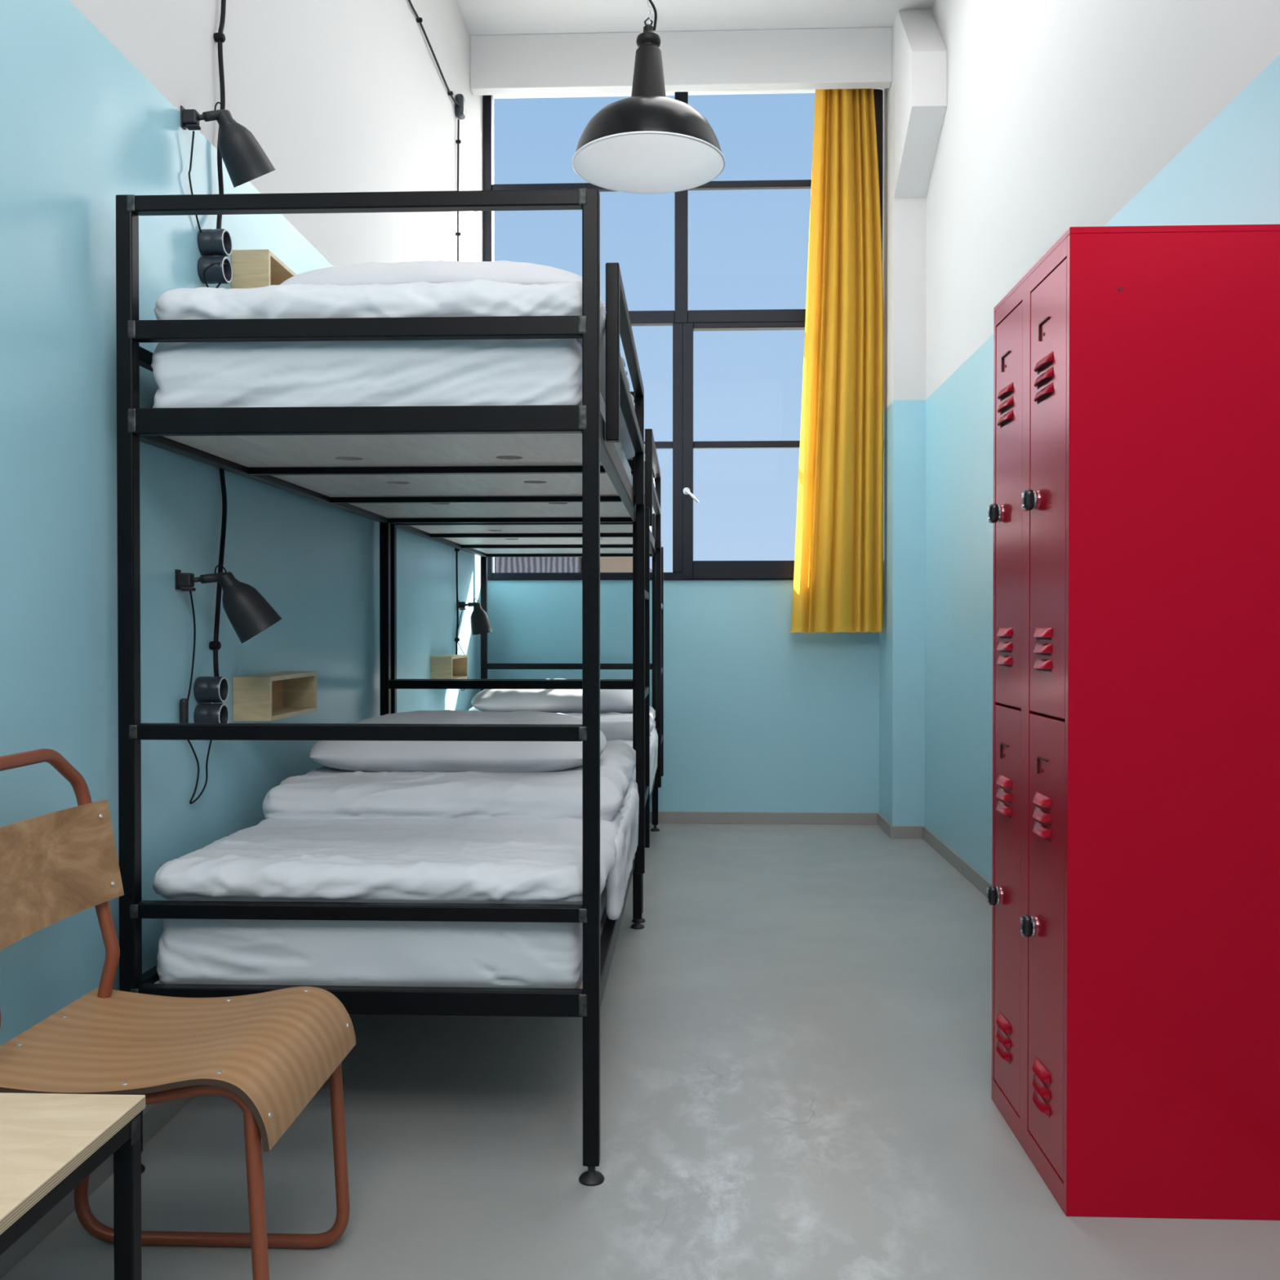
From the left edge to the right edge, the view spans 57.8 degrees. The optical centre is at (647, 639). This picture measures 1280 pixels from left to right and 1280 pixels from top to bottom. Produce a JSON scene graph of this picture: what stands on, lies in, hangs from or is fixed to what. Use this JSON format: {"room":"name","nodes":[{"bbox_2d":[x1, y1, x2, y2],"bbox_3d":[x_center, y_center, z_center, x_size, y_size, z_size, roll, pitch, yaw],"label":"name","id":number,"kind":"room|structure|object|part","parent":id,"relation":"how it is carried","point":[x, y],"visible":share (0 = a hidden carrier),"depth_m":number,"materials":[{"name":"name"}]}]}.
{"room":"dormitory","nodes":[
{"label":"dormitory","id":0,"kind":"room"},
{"bbox_2d":[0,0,494,1109],"bbox_3d":[-1.159,-1.041,2.010,0.120,4.236,9.790,0,1,2],"label":"wall","id":1,"kind":"structure","parent":0,"point":[338,95],"depth_m":2.62,"materials":[{"name":"paint"}]},
{"bbox_2d":[0,1097,193,1279],"bbox_3d":[-1.097,1.045,1.908,0.012,0.066,9.308,0,1,2],"label":"baseboard","id":2,"kind":"structure","parent":1,"relation":"attached to","point":[155,1116],"depth_m":2.17,"materials":[{"name":"grey paint"}]},
{"bbox_2d":[193,675,229,723],"bbox_3d":[-1.040,0.150,2.765,0.061,0.127,0.063,0,1,2],"label":"wall socket","id":3,"kind":"object","parent":1,"relation":"attached to","point":[206,690],"visible":0.87,"depth_m":2.74,"materials":[{"name":"black plastic"}]},
{"bbox_2d":[197,228,232,284],"bbox_3d":[-1.038,-0.920,2.784,0.061,0.128,0.063,0,1,2],"label":"wall socket","id":4,"kind":"object","parent":1,"relation":"attached to","point":[216,242],"visible":0.98,"depth_m":2.76,"materials":[{"name":"black plastic"}]},
{"bbox_2d":[208,467,226,676],"bbox_3d":[-1.052,-0.266,2.834,0.035,0.733,0.112,0,1,-10],"label":"cable","id":5,"kind":"object","parent":1,"relation":"attached to","point":[215,645],"visible":0.71,"depth_m":2.85,"materials":[{"name":"black plastic"}]},
{"bbox_2d":[213,0,226,228],"bbox_3d":[-1.050,-2.070,2.841,0.033,2.183,0.104,0,1,-10],"label":"cable","id":6,"kind":"object","parent":1,"relation":"attached to","point":[220,37],"visible":0.67,"depth_m":2.86,"materials":[{"name":"black plastic"}]},
{"bbox_2d":[180,102,275,288],"bbox_3d":[-0.981,-1.042,2.747,0.178,0.427,0.169,0,1,2],"label":"wall lamp","id":7,"kind":"object","parent":1,"relation":"attached to","point":[245,160],"visible":0.88,"depth_m":2.71,"materials":[{"name":"black metal"}]},
{"bbox_3d":[-1.039,-1.005,2.753,0.053,0.352,0.141,0,1,2],"label":"cord","id":8,"kind":"part","parent":7,"relation":"part of","materials":[{"name":"black plastic"}]},
{"bbox_3d":[-1.013,-1.220,2.696,0.069,0.042,0.021,-1,1,-41],"label":"arm","id":9,"kind":"part","parent":7,"relation":"part of","materials":[{"name":"black paint"}]},
{"bbox_3d":[-1.000,-1.243,2.705,0.022,0.025,0.004,0,1,-32],"label":"shade cord","id":10,"kind":"part","parent":7,"relation":"part of","materials":[{"name":"black plastic"}]},
{"bbox_3d":[-0.952,-1.159,2.762,0.122,0.168,0.134,0,1,2],"label":"lamp shade","id":11,"kind":"part","parent":7,"relation":"part of","materials":[{"name":"black paint"}]},
{"bbox_2d":[175,564,281,804],"bbox_3d":[-0.967,0.103,2.712,0.210,0.558,0.154,0,1,2],"label":"wall lamp","id":12,"kind":"object","parent":1,"relation":"attached to","point":[248,612],"visible":0.93,"depth_m":2.68,"materials":[{"name":"black metal"}]},
{"bbox_2d":[179,697,188,723],"bbox_3d":[-1.062,0.165,2.656,0.018,0.064,0.019,0,1,2],"label":"switch","id":13,"kind":"object","parent":12,"relation":"attached to","point":[184,703],"depth_m":2.65,"materials":[{"name":"black plastic"}]},
{"bbox_3d":[-1.054,0.130,2.719,0.038,0.504,0.131,0,1,11],"label":"cord","id":14,"kind":"part","parent":12,"relation":"part of","materials":[{"name":"black plastic"}]},
{"bbox_3d":[-1.010,-0.144,2.678,0.021,0.028,0.085,1,1,44],"label":"arm","id":15,"kind":"part","parent":12,"relation":"part of","materials":[{"name":"black paint"}]},
{"bbox_3d":[-0.992,-0.164,2.694,0.028,0.023,0.005,-1,1,-42],"label":"shade cord","id":16,"kind":"part","parent":12,"relation":"part of","materials":[{"name":"black plastic"}]},
{"bbox_3d":[-0.931,-0.076,2.729,0.139,0.169,0.114,0,1,2],"label":"lamp shade","id":17,"kind":"part","parent":12,"relation":"part of","materials":[{"name":"black paint"}]},
{"bbox_2d":[231,249,297,288],"bbox_3d":[-1.006,-0.940,3.141,0.098,0.114,0.370,0,1,2],"label":"shelf box","id":18,"kind":"object","parent":1,"relation":"attached to","point":[251,268],"visible":0.28,"depth_m":2.96,"materials":[{"name":"brown wood"}]},
{"bbox_3d":[-1.013,-0.938,2.962,0.098,0.114,0.012,0,1,2],"label":"panel","id":19,"kind":"part","parent":18,"relation":"part of","materials":[{"name":"brown wood"}]},
{"bbox_3d":[-1.006,-0.991,3.141,0.098,0.012,0.346,0,1,2],"label":"panel","id":20,"kind":"part","parent":18,"relation":"part of","materials":[{"name":"brown wood"}]},
{"bbox_2d":[232,671,316,721],"bbox_3d":[-1.006,0.149,3.152,0.098,0.114,0.370,0,1,2],"label":"shelf box","id":21,"kind":"object","parent":1,"relation":"attached to","point":[269,696],"visible":1,"depth_m":3.08,"materials":[{"name":"brown wood"}]},
{"bbox_3d":[-1.013,0.151,2.973,0.098,0.114,0.012,0,1,2],"label":"panel","id":22,"kind":"part","parent":21,"relation":"part of","materials":[{"name":"brown wood"}]},
{"bbox_3d":[-1.006,0.098,3.152,0.098,0.012,0.346,0,1,2],"label":"panel","id":23,"kind":"part","parent":21,"relation":"part of","materials":[{"name":"brown wood"}]},
{"bbox_3d":[-1.053,0.149,3.154,0.005,0.090,0.346,0,1,2],"label":"panel","id":24,"kind":"part","parent":21,"relation":"part of","materials":[{"name":"brown wood"}]},
{"bbox_3d":[-1.006,0.200,3.153,0.098,0.012,0.346,0,1,2],"label":"panel","id":25,"kind":"part","parent":21,"relation":"part of","materials":[{"name":"brown wood"}]},
{"bbox_3d":[-1.000,0.147,3.331,0.098,0.114,0.012,0,1,2],"label":"panel","id":26,"kind":"part","parent":21,"relation":"part of","materials":[{"name":"brown wood"}]},
{"bbox_2d":[408,0,465,119],"bbox_3d":[-0.987,-2.637,4.344,0.044,0.110,2.920,0,1,2],"label":"cable","id":27,"kind":"object","parent":1,"relation":"attached to","point":[460,101],"visible":1,"depth_m":5.58,"materials":[{"name":"black plastic"}]},
{"bbox_2d":[430,654,467,679],"bbox_3d":[-0.921,0.129,5.396,0.098,0.114,0.370,0,1,2],"label":"shelf box","id":28,"kind":"object","parent":1,"relation":"attached to","point":[445,666],"visible":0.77,"depth_m":5.21,"materials":[{"name":"brown wood"}]},
{"bbox_3d":[-0.928,0.131,5.217,0.098,0.114,0.012,0,1,2],"label":"panel","id":29,"kind":"part","parent":28,"relation":"part of","materials":[{"name":"brown wood"}]},
{"bbox_3d":[-0.921,0.078,5.395,0.098,0.012,0.346,0,1,2],"label":"panel","id":30,"kind":"part","parent":28,"relation":"part of","materials":[{"name":"brown wood"}]},
{"bbox_3d":[-0.921,0.180,5.396,0.098,0.012,0.346,0,1,2],"label":"panel","id":31,"kind":"part","parent":28,"relation":"part of","materials":[{"name":"brown wood"}]},
{"bbox_3d":[-0.914,0.128,5.574,0.098,0.114,0.012,0,1,2],"label":"panel","id":32,"kind":"part","parent":28,"relation":"part of","materials":[{"name":"brown wood"}]},
{"bbox_2d":[454,119,461,654],"bbox_3d":[-0.944,-1.241,5.761,0.024,2.700,0.076,0,1,2],"label":"cable","id":33,"kind":"object","parent":1,"relation":"attached to","point":[458,141],"visible":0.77,"depth_m":5.77,"materials":[{"name":"black plastic"}]},
{"bbox_2d":[457,598,492,690],"bbox_3d":[-0.865,0.024,5.894,0.171,0.470,0.257,0,1,2],"label":"wall lamp","id":34,"kind":"object","parent":1,"relation":"attached to","point":[480,622],"visible":0.85,"depth_m":5.82,"materials":[{"name":"black metal"}]},
{"bbox_3d":[-0.938,0.053,5.897,0.018,0.413,0.257,0,1,2],"label":"cord","id":35,"kind":"part","parent":34,"relation":"part of","materials":[{"name":"black plastic"}]},
{"bbox_3d":[-0.886,-0.179,5.838,0.067,0.024,0.021,0,1,-17],"label":"arm","id":36,"kind":"part","parent":34,"relation":"part of","materials":[{"name":"black paint"}]},
{"bbox_3d":[-0.837,-0.105,5.850,0.111,0.166,0.109,0,1,2],"label":"lamp shade","id":37,"kind":"part","parent":34,"relation":"part of","materials":[{"name":"black paint"}]},
{"bbox_2d":[470,26,892,95],"bbox_3d":[0.171,-3.059,6.137,2.221,0.284,0.080,0,1,2],"label":"ceiling beam","id":38,"kind":"structure","parent":1,"relation":"attached to","point":[836,58],"depth_m":6.10,"materials":[{"name":"white paint"}]},
{"bbox_2d":[791,88,884,632],"bbox_3d":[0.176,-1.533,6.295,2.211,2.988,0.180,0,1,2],"label":"curtain","id":39,"kind":"object","parent":38,"relation":"hanging from","point":[838,575],"visible":1,"depth_m":6.23,"materials":[{"name":"yellow fabric"}]},
{"bbox_2d":[0,822,1279,1279],"bbox_3d":[0.094,1.137,1.984,2.628,0.120,9.790,0,1,2],"label":"floor","id":40,"kind":"structure","parent":0,"point":[796,1028],"depth_m":2.54,"materials":[{"name":"grey concrete"}]},
{"bbox_2d":[0,1093,145,1279],"bbox_3d":[-0.887,0.857,1.300,0.369,0.455,0.613,0,1,2],"label":"table","id":41,"kind":"object","parent":40,"relation":"on","point":[50,1144],"visible":1,"depth_m":1.50,"materials":[{"name":"brown wood"}]},
{"bbox_3d":[-0.709,0.863,1.583,0.027,0.436,0.027,0,1,2],"label":"leg","id":42,"kind":"part","parent":41,"relation":"part of","materials":[{"name":"black metal"}]},
{"bbox_2d":[0,748,355,1279],"bbox_3d":[-0.778,0.630,1.866,0.501,0.895,0.427,0,1,2],"label":"chair","id":43,"kind":"object","parent":40,"relation":"on","point":[270,1053],"visible":0.91,"depth_m":1.87,"materials":[{"name":"brown wood"}]},
{"bbox_3d":[-0.976,0.375,1.873,0.054,0.174,0.422,0,1,2],"label":"backrest","id":44,"kind":"part","parent":43,"relation":"part of","materials":[{"name":"brown wood"}]},
{"bbox_3d":[-0.763,0.672,1.865,0.471,0.103,0.425,0,1,2],"label":"seat","id":45,"kind":"part","parent":43,"relation":"part of","materials":[{"name":"brown wood"}]},
{"bbox_2d":[115,187,649,1186],"bbox_3d":[-0.530,0.084,3.286,1.002,1.960,1.998,0,1,2],"label":"bunk bed","id":46,"kind":"object","parent":40,"relation":"on","point":[520,464],"visible":0.74,"depth_m":2.31,"materials":[{"name":"black metal"}]},
{"bbox_3d":[-1.042,0.077,2.331,0.033,1.926,0.033,0,1,2],"label":"post","id":47,"kind":"part","parent":46,"relation":"part of","materials":[{"name":"black metal"}]},
{"bbox_3d":[-1.004,-0.590,3.297,0.030,0.028,1.914,0,1,2],"label":"wall rail","id":48,"kind":"part","parent":46,"relation":"part of","materials":[{"name":"black metal"}]},
{"bbox_3d":[-0.577,-0.618,2.306,0.898,0.039,0.030,0,1,2],"label":"rail","id":49,"kind":"part","parent":46,"relation":"part of","materials":[{"name":"black metal"}]},
{"bbox_3d":[-0.577,-0.869,2.304,0.898,0.032,0.030,0,1,2],"label":"rail","id":50,"kind":"part","parent":46,"relation":"part of","materials":[{"name":"black metal"}]},
{"bbox_3d":[-0.577,0.184,2.314,0.898,0.032,0.030,0,1,2],"label":"rail","id":51,"kind":"part","parent":46,"relation":"part of","materials":[{"name":"black metal"}]},
{"bbox_3d":[-0.577,0.542,2.318,0.898,0.031,0.030,0,1,2],"label":"rail","id":52,"kind":"part","parent":46,"relation":"part of","materials":[{"name":"black metal"}]},
{"bbox_2d":[156,880,606,988],"bbox_3d":[-0.536,0.611,3.288,0.886,0.177,1.901,0,1,2],"label":"mattress","id":53,"kind":"object","parent":46,"relation":"on","point":[335,953],"visible":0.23,"depth_m":2.34,"materials":[{"name":"grey fabric"}]},
{"bbox_2d":[152,740,639,919],"bbox_3d":[-0.516,0.506,3.245,0.958,0.316,1.842,0,1,2],"label":"duvet","id":54,"kind":"object","parent":53,"relation":"on","point":[326,834],"visible":0.93,"depth_m":2.64,"materials":[{"name":"white fabric"}]},
{"bbox_2d":[309,709,606,773],"bbox_3d":[-0.536,0.294,3.386,0.830,0.170,0.540,0,1,2],"label":"pillow","id":55,"kind":"object","parent":54,"relation":"on","point":[373,756],"visible":0.56,"depth_m":3.14,"materials":[{"name":"grey fabric"}]},
{"bbox_3d":[-0.967,0.057,4.277,0.033,1.926,0.033,0,1,2],"label":"post","id":56,"kind":"part","parent":46,"relation":"part of","materials":[{"name":"black metal"}]},
{"bbox_2d":[151,338,631,484],"bbox_3d":[-0.539,-0.545,3.276,0.892,0.180,1.901,0,1,2],"label":"mattress","id":57,"kind":"object","parent":46,"relation":"on","point":[511,371],"visible":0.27,"depth_m":2.33,"materials":[{"name":"grey fabric"}]},
{"bbox_2d":[153,279,635,458],"bbox_3d":[-0.522,-0.730,3.232,0.951,0.203,1.840,0,1,2],"label":"duvet","id":58,"kind":"object","parent":57,"relation":"on","point":[477,297],"visible":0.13,"depth_m":2.33,"materials":[{"name":"white fabric"}]},
{"bbox_2d":[280,260,602,300],"bbox_3d":[-0.524,-0.885,3.033,0.820,0.164,0.480,0,1,2],"label":"pillow","id":59,"kind":"object","parent":58,"relation":"on","point":[428,271],"visible":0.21,"depth_m":2.81,"materials":[{"name":"grey fabric"}]},
{"bbox_3d":[-0.502,0.164,4.260,0.898,0.032,0.030,0,1,2],"label":"rail","id":60,"kind":"part","parent":46,"relation":"part of","materials":[{"name":"black metal"}]},
{"bbox_3d":[-0.112,0.077,2.296,0.033,1.926,0.033,0,1,2],"label":"post","id":61,"kind":"part","parent":46,"relation":"part of","materials":[{"name":"black metal"}]},
{"bbox_3d":[-0.050,-0.613,3.078,0.028,0.374,1.280,0,1,2],"label":"guard rail","id":62,"kind":"part","parent":46,"relation":"part of","materials":[{"name":"black metal"}]},
{"bbox_3d":[-0.502,-0.638,4.252,0.898,0.039,0.030,0,1,2],"label":"rail","id":63,"kind":"part","parent":46,"relation":"part of","materials":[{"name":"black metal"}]},
{"bbox_3d":[-0.037,0.057,4.241,0.033,1.926,0.033,0,1,2],"label":"post","id":64,"kind":"part","parent":46,"relation":"part of","materials":[{"name":"black metal"}]},
{"bbox_2d":[390,428,663,923],"bbox_3d":[-0.452,0.063,5.319,1.002,1.960,1.998,0,1,2],"label":"bunk bed","id":65,"kind":"object","parent":40,"relation":"on","point":[484,540],"visible":0.24,"depth_m":5.57,"materials":[{"name":"black metal"}]},
{"bbox_3d":[-0.964,0.056,4.364,0.033,1.926,0.033,0,1,2],"label":"post","id":66,"kind":"part","parent":65,"relation":"part of","materials":[{"name":"black metal"}]},
{"bbox_3d":[-0.890,0.036,6.310,0.033,1.926,0.033,0,1,2],"label":"post","id":67,"kind":"part","parent":65,"relation":"part of","materials":[{"name":"black metal"}]},
{"bbox_3d":[-0.499,0.163,4.348,0.898,0.032,0.030,0,1,2],"label":"rail","id":68,"kind":"part","parent":65,"relation":"part of","materials":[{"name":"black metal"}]},
{"bbox_3d":[-0.425,0.143,6.293,0.898,0.032,0.030,0,1,2],"label":"rail","id":69,"kind":"part","parent":65,"relation":"part of","materials":[{"name":"black metal"}]},
{"bbox_2d":[631,474,651,531],"bbox_3d":[-0.462,-0.566,5.310,0.892,0.180,1.901,0,1,2],"label":"mattress","id":70,"kind":"object","parent":65,"relation":"on","point":[631,474],"visible":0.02,"depth_m":4.38,"materials":[{"name":"grey fabric"}]},
{"bbox_2d":[626,444,654,514],"bbox_3d":[-0.445,-0.751,5.266,0.951,0.203,1.840,0,1,2],"label":"duvet","id":71,"kind":"object","parent":70,"relation":"on","point":[653,512],"visible":0.02,"depth_m":4.78,"materials":[{"name":"white fabric"}]},
{"bbox_3d":[-0.034,0.056,4.329,0.033,1.926,0.033,0,1,2],"label":"post","id":72,"kind":"part","parent":65,"relation":"part of","materials":[{"name":"black metal"}]},
{"bbox_3d":[0.027,-0.634,5.112,0.028,0.374,1.280,0,1,2],"label":"guard rail","id":73,"kind":"part","parent":65,"relation":"part of","materials":[{"name":"black metal"}]},
{"bbox_3d":[0.040,0.037,6.274,0.033,1.926,0.033,0,1,2],"label":"post","id":74,"kind":"part","parent":65,"relation":"part of","materials":[{"name":"black metal"}]},
{"bbox_3d":[-0.458,0.591,5.321,0.886,0.177,1.901,0,1,2],"label":"mattress","id":75,"kind":"object","parent":65,"relation":"on","visible":0},
{"bbox_2d":[467,706,657,794],"bbox_3d":[-0.439,0.485,5.278,0.958,0.316,1.842,0,1,2],"label":"duvet","id":76,"kind":"object","parent":75,"relation":"on","point":[617,726],"visible":0.09,"depth_m":4.99,"materials":[{"name":"white fabric"}]},
{"bbox_2d":[471,688,632,713],"bbox_3d":[-0.414,0.272,5.538,0.830,0.170,0.540,0,1,2],"label":"pillow","id":77,"kind":"object","parent":76,"relation":"on","point":[548,700],"visible":0.48,"depth_m":5.30,"materials":[{"name":"grey fabric"}]},
{"bbox_2d":[986,224,1279,1220],"bbox_3d":[1.029,0.153,2.415,0.528,1.840,0.543,0,1,2],"label":"locker","id":78,"kind":"object","parent":40,"relation":"on","point":[1133,895],"visible":1,"depth_m":2.15,"materials":[{"name":"red metal"}]},
{"bbox_3d":[0.787,0.582,2.642,0.026,0.040,0.039,0,1,2],"label":"lock trim","id":79,"kind":"part","parent":78,"relation":"part of","materials":[{"name":"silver metal"}]},
{"bbox_3d":[0.787,-0.287,2.633,0.026,0.040,0.039,0,1,2],"label":"lock trim","id":80,"kind":"part","parent":78,"relation":"part of","materials":[{"name":"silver metal"}]},
{"bbox_3d":[0.806,0.584,2.573,0.017,0.867,0.213,0,1,2],"label":"door","id":81,"kind":"part","parent":78,"relation":"part of","materials":[{"name":"red paint"}]},
{"bbox_3d":[0.806,-0.287,2.564,0.017,0.864,0.213,0,1,2],"label":"door","id":82,"kind":"part","parent":78,"relation":"part of","materials":[{"name":"red paint"}]},
{"bbox_3d":[0.776,0.585,2.370,0.026,0.040,0.039,0,1,2],"label":"lock trim","id":83,"kind":"part","parent":78,"relation":"part of","materials":[{"name":"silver metal"}]},
{"bbox_3d":[0.776,-0.284,2.361,0.026,0.040,0.039,0,1,2],"label":"lock trim","id":84,"kind":"part","parent":78,"relation":"part of","materials":[{"name":"silver metal"}]},
{"bbox_3d":[0.795,0.586,2.292,0.017,0.867,0.230,0,1,2],"label":"door","id":85,"kind":"part","parent":78,"relation":"part of","materials":[{"name":"red paint"}]},
{"bbox_3d":[0.795,-0.284,2.284,0.017,0.864,0.230,0,1,2],"label":"door","id":86,"kind":"part","parent":78,"relation":"part of","materials":[{"name":"red paint"}]},
{"bbox_2d":[487,88,880,813],"bbox_3d":[0.273,-1.089,6.654,2.388,4.236,0.300,0,1,2],"label":"wall","id":87,"kind":"structure","parent":0,"point":[760,715],"depth_m":6.51,"materials":[{"name":"paint"}]},
{"bbox_2d":[483,91,811,580],"bbox_3d":[0.267,-1.762,6.480,2.386,2.852,0.114,0,1,2],"label":"window","id":88,"kind":"structure","parent":87,"relation":"in","point":[683,321],"depth_m":6.48,"materials":[{"name":"black paint"}]},
{"bbox_3d":[0.241,-0.805,6.454,0.090,0.091,0.042,0,1,2],"label":"handle","id":89,"kind":"part","parent":88,"relation":"part of","materials":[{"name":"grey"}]},
{"bbox_2d":[649,811,877,824],"bbox_3d":[0.184,0.998,6.522,2.197,0.066,0.012,0,1,2],"label":"baseboard","id":90,"kind":"structure","parent":87,"relation":"attached to","point":[664,817],"depth_m":6.50,"materials":[{"name":"grey paint"}]},
{"bbox_2d":[457,0,934,98],"bbox_3d":[0.094,-3.219,1.940,2.628,0.120,9.790,0,1,2],"label":"ceiling","id":91,"kind":"structure","parent":0,"point":[481,17],"depth_m":5.94,"materials":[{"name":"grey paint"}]},
{"bbox_2d":[572,0,724,194],"bbox_3d":[0.002,-2.216,3.080,0.407,1.907,0.407,0,1,2],"label":"pendant lamp","id":92,"kind":"object","parent":91,"relation":"hanging from","point":[649,141],"visible":1,"depth_m":3.13,"materials":[{"name":"black metal"}]},
{"bbox_3d":[0.002,-1.339,3.089,0.403,0.152,0.403,0,1,2],"label":"lamp shade","id":93,"kind":"part","parent":92,"relation":"part of","materials":[{"name":"black metal"}]},
{"bbox_3d":[0.006,-2.389,3.078,0.011,1.524,0.011,-1,1,-43],"label":"chain","id":94,"kind":"part","parent":92,"relation":"part of","materials":[{"name":"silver metal"}]},
{"bbox_3d":[0.002,-2.377,3.064,0.059,1.534,0.018,1,1,42],"label":"power cord","id":95,"kind":"part","parent":92,"relation":"part of","materials":[{"name":"black plastic"}]},
{"bbox_2d":[879,22,926,826],"bbox_3d":[1.369,-1.085,6.247,0.167,4.236,0.430,0,1,2],"label":"wall column","id":96,"kind":"structure","parent":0,"point":[902,640],"depth_m":6.04,"materials":[{"name":"paint"}]},
{"bbox_2d":[877,813,922,839],"bbox_3d":[1.356,1.000,6.256,0.167,0.066,0.430,0,1,2],"label":"baseboard","id":97,"kind":"structure","parent":96,"relation":"attached to","point":[892,832],"depth_m":6.04,"materials":[{"name":"grey paint"}]},
{"bbox_2d":[924,0,1279,883],"bbox_3d":[1.347,-1.040,1.915,0.120,4.236,9.790,0,1,2],"label":"wall","id":98,"kind":"structure","parent":0,"point":[1060,115],"depth_m":4.34,"materials":[{"name":"paint"}]},
{"bbox_2d":[893,9,946,198],"bbox_3d":[1.351,-2.745,5.769,0.165,0.906,0.488,0,1,2],"label":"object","id":99,"kind":"structure","parent":98,"relation":"attached to","point":[920,51],"depth_m":5.70,"materials":[{"name":"grey paint"}]},
{"bbox_2d":[922,826,991,897],"bbox_3d":[1.269,1.048,1.603,0.012,0.066,8.878,0,1,2],"label":"baseboard","id":100,"kind":"structure","parent":98,"relation":"attached to","point":[972,875],"depth_m":5.25,"materials":[{"name":"grey paint"}]},
{"label":"outside","id":101,"kind":"structure","parent":0,"visible":0},
{"bbox_3d":[1.866,4.698,49.015,80.000,0.200,82.000,0,1,2],"label":"ground","id":102,"kind":"structure","parent":101,"visible":0},
{"bbox_2d":[494,556,582,573],"bbox_3d":[-4.610,1.646,23.210,7.220,6.430,6.200,0,1,2],"label":"warehouse building","id":103,"kind":"structure","parent":102,"relation":"on","point":[502,564],"depth_m":20.07,"materials":[{"name":"grey"}]},
{"bbox_2d":[600,556,652,572],"bbox_3d":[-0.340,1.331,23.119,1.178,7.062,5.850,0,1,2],"label":"house","id":104,"kind":"structure","parent":102,"relation":"on","point":[607,564],"depth_m":20.32,"materials":[{"name":"beige"}]}
]}

